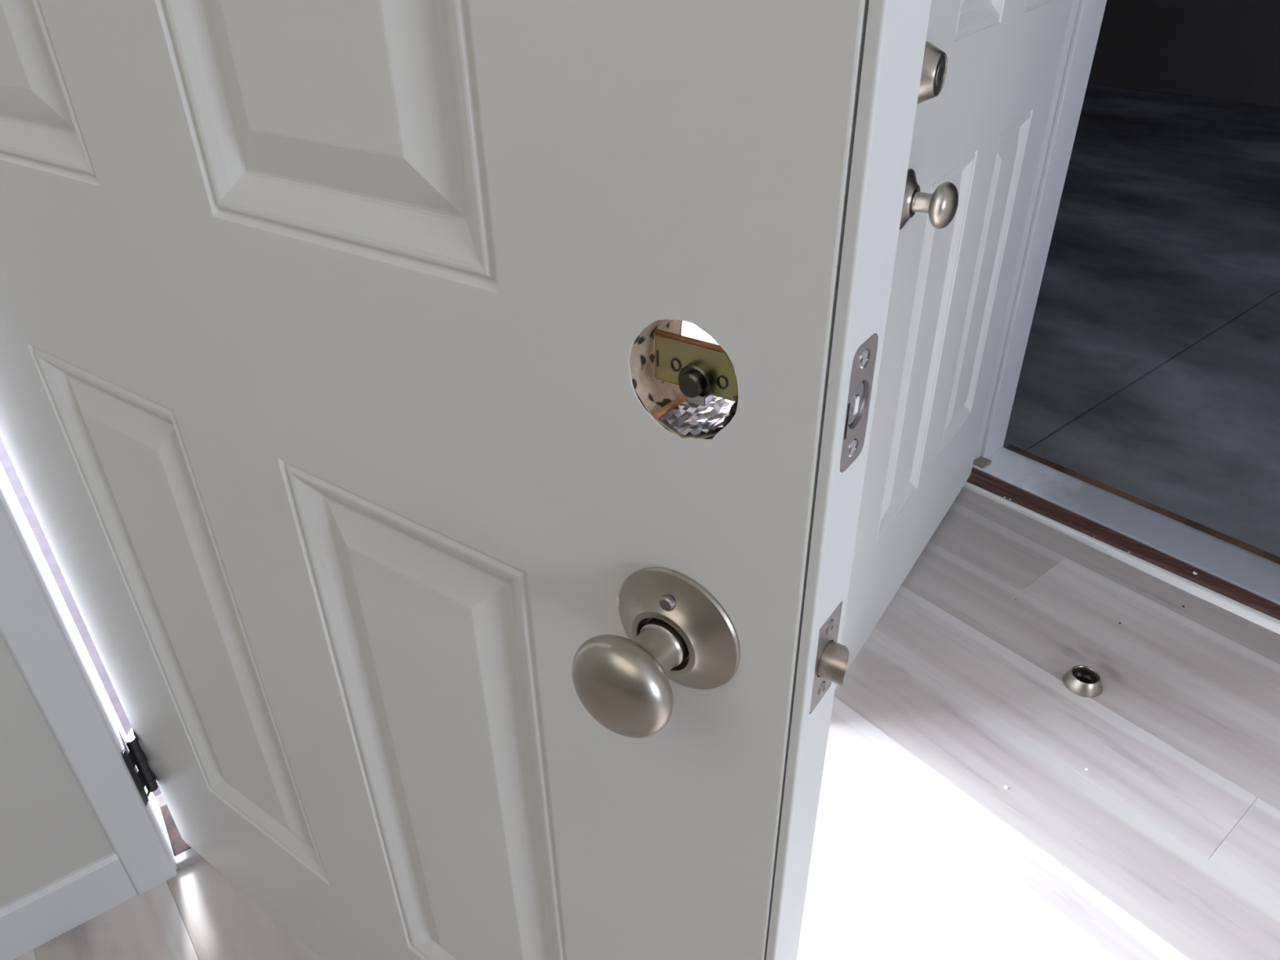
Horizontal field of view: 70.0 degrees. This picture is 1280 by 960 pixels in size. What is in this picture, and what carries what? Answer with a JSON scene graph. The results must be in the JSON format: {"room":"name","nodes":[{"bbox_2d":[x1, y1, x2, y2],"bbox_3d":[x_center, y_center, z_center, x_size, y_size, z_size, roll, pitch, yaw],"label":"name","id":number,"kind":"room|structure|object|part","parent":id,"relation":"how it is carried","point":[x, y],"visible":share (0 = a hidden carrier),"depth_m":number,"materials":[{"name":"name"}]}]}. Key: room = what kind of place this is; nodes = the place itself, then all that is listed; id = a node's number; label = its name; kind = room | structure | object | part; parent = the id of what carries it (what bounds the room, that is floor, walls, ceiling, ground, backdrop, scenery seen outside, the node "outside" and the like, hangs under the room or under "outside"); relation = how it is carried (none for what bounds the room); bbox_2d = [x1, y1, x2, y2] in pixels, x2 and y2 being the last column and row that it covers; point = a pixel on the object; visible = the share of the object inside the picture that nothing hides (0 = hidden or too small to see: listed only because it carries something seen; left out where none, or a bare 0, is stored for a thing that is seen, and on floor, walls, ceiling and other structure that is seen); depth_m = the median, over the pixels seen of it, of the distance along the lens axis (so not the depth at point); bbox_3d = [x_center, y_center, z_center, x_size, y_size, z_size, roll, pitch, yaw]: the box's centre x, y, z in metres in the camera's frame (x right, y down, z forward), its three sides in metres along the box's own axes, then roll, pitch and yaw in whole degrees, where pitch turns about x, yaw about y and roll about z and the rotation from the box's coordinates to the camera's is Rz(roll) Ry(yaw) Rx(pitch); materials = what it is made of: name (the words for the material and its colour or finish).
{"room":"entryway","nodes":[
{"label":"entryway","id":0,"kind":"room"},
{"bbox_2d":[0,631,115,907],"bbox_3d":[-1.490,-0.131,0.257,5.400,2.550,0.115,-23,38,-30],"label":"wall","id":1,"kind":"structure","parent":0,"point":[50,829],"depth_m":1.15,"materials":[{"name":"paint"}]},
{"bbox_2d":[0,851,137,959],"bbox_3d":[-2.158,1.146,0.378,3.600,0.090,0.009,-23,38,-30],"label":"baseboard","id":2,"kind":"structure","parent":1,"relation":"attached to","point":[38,917],"depth_m":1.23,"materials":[{"name":"white paint"}]},
{"bbox_2d":[0,320,719,893],"bbox_3d":[-0.335,-0.521,1.020,1.069,2.190,0.125,-23,38,-30],"label":"door frame","id":3,"kind":"structure","parent":1,"relation":"attached to","point":[37,627],"depth_m":1.12,"materials":[{"name":"white paint"}]},
{"bbox_3d":[-0.708,-0.336,0.723,0.054,2.170,0.010,-23,38,-30],"label":"casing","id":4,"kind":"part","parent":3,"relation":"part of","materials":[{"name":"white paint"}]},
{"bbox_3d":[0.106,-0.674,1.227,0.054,2.170,0.010,-23,38,-30],"label":"casing","id":5,"kind":"part","parent":3,"relation":"part of","materials":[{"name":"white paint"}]},
{"bbox_2d":[0,0,931,959],"bbox_3d":[-0.301,-0.211,0.580,0.976,2.068,0.173,20,38,29],"label":"door","id":6,"kind":"structure","parent":1,"relation":"in","point":[446,596],"depth_m":0.52,"materials":[{"name":"white paint"}]},
{"bbox_3d":[-0.455,-0.502,0.495,0.231,0.642,0.011,20,38,29],"label":"panel","id":7,"kind":"part","parent":6,"relation":"part of","materials":[{"name":"white paint"}]},
{"bbox_3d":[-0.444,0.164,0.922,0.231,0.607,0.011,20,38,29],"label":"panel","id":8,"kind":"part","parent":6,"relation":"part of","materials":[{"name":"white paint"}]},
{"bbox_3d":[-0.163,-0.395,0.321,0.231,0.642,0.011,20,38,29],"label":"panel","id":9,"kind":"part","parent":6,"relation":"part of","materials":[{"name":"white paint"}]},
{"bbox_3d":[-0.151,0.271,0.748,0.231,0.607,0.011,20,38,29],"label":"panel","id":10,"kind":"part","parent":6,"relation":"part of","materials":[{"name":"white paint"}]},
{"bbox_3d":[-0.009,0.098,0.435,0.055,0.055,0.030,20,38,29],"label":"knob","id":11,"kind":"part","parent":6,"relation":"part of","materials":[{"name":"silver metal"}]},
{"bbox_3d":[0.026,-0.037,0.404,0.010,0.005,0.007,20,38,29],"label":"cam arm","id":12,"kind":"part","parent":6,"relation":"part of","materials":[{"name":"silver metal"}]},
{"bbox_3d":[0.090,0.087,0.450,0.004,0.057,0.025,20,38,29],"label":"plate","id":13,"kind":"part","parent":6,"relation":"part of","materials":[{"name":"silver metal"}]},
{"bbox_3d":[0.088,-0.031,0.374,0.004,0.057,0.025,20,38,29],"label":"plate","id":14,"kind":"part","parent":6,"relation":"part of","materials":[{"name":"silver metal"}]},
{"bbox_2d":[0,437,161,796],"bbox_3d":[-1.241,0.261,2.112,3.380,0.120,1.775,-23,38,-30],"label":"wall","id":15,"kind":"structure","parent":0,"point":[5,460],"depth_m":2.04,"materials":[{"name":"paint"}]},
{"bbox_2d":[13,487,1279,959],"bbox_3d":[-0.118,1.761,-0.459,5.632,0.100,4.111,-23,38,-30],"label":"floor","id":16,"kind":"structure","parent":0,"point":[1167,846],"depth_m":1.42,"materials":[{"name":"beige wood"}]},
{"bbox_2d":[155,794,203,870],"bbox_3d":[-0.336,0.391,1.632,0.995,0.074,0.169,-23,38,-30],"label":"threshold","id":17,"kind":"object","parent":16,"relation":"on","point":[184,855],"visible":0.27,"depth_m":1.35,"materials":[{"name":"white wood"}]},
{"bbox_2d":[1062,665,1102,697],"bbox_3d":[0.779,0.350,1.603,0.065,0.022,0.065,20,38,29],"label":"trim ring","id":18,"kind":"object","parent":16,"relation":"on","point":[1082,682],"visible":1,"depth_m":1.59,"materials":[{"name":"silver metal"}]},
{"bbox_2d":[1003,82,1279,557],"bbox_3d":[2.933,-1.047,4.114,5.784,0.160,7.400,-25,40,-32],"label":"floor","id":19,"kind":"structure","parent":0,"point":[1150,371],"depth_m":3.28,"materials":[{"name":"tile"}]},
{"bbox_2d":[963,444,1279,635],"bbox_3d":[1.134,0.191,1.952,0.238,0.140,0.924,-25,40,-32],"label":"threshold","id":20,"kind":"object","parent":19,"relation":"on","point":[1242,579],"visible":0.69,"depth_m":1.95,"materials":[{"name":"white paint"}]},
{"bbox_3d":[1.081,0.190,1.900,0.025,0.061,0.924,-25,40,-32],"label":"sill","id":21,"kind":"part","parent":20,"relation":"part of","materials":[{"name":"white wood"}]},
{"bbox_2d":[1088,0,1279,106],"bbox_3d":[3.178,-1.997,3.069,6.050,2.920,8.500,-25,40,-32],"label":"wall","id":22,"kind":"structure","parent":0,"point":[1229,50],"depth_m":6.58,"materials":[{"name":"paint"}]},
{"bbox_3d":[2.073,-0.160,0.347,4.767,2.700,1.394,20,38,29],"label":"wall","id":23,"kind":"structure","parent":0,"visible":0},
{"bbox_2d":[835,0,1072,688],"bbox_3d":[0.532,-0.673,1.278,0.108,2.068,0.911,19,38,28],"label":"door","id":24,"kind":"structure","parent":23,"relation":"in","point":[989,68],"depth_m":1.47,"materials":[{"name":"white paint"}]},
{"bbox_3d":[0.445,-0.190,1.451,0.011,0.607,0.217,19,38,28],"label":"panel","id":25,"kind":"part","parent":24,"relation":"part of","materials":[{"name":"white paint"}]},
{"bbox_3d":[0.366,-0.331,1.101,0.030,0.055,0.055,19,38,28],"label":"knob","id":26,"kind":"part","parent":24,"relation":"part of","materials":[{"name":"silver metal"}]},
{"bbox_3d":[0.434,-0.856,1.024,0.011,0.642,0.217,19,38,28],"label":"panel","id":27,"kind":"part","parent":24,"relation":"part of","materials":[{"name":"white paint"}]},
{"bbox_3d":[0.631,-0.348,1.692,0.011,0.607,0.217,19,38,28],"label":"panel","id":28,"kind":"part","parent":24,"relation":"part of","materials":[{"name":"white paint"}]},
{"bbox_3d":[0.620,-1.014,1.265,0.011,0.642,0.217,19,38,28],"label":"panel","id":29,"kind":"part","parent":24,"relation":"part of","materials":[{"name":"white paint"}]},
{"bbox_2d":[973,0,1106,468],"bbox_3d":[1.120,-0.739,1.358,0.168,2.150,0.968,-25,40,-32],"label":"door frame","id":30,"kind":"structure","parent":23,"relation":"attached to","point":[1086,16],"depth_m":1.90,"materials":[{"name":"white paint"}]}
]}

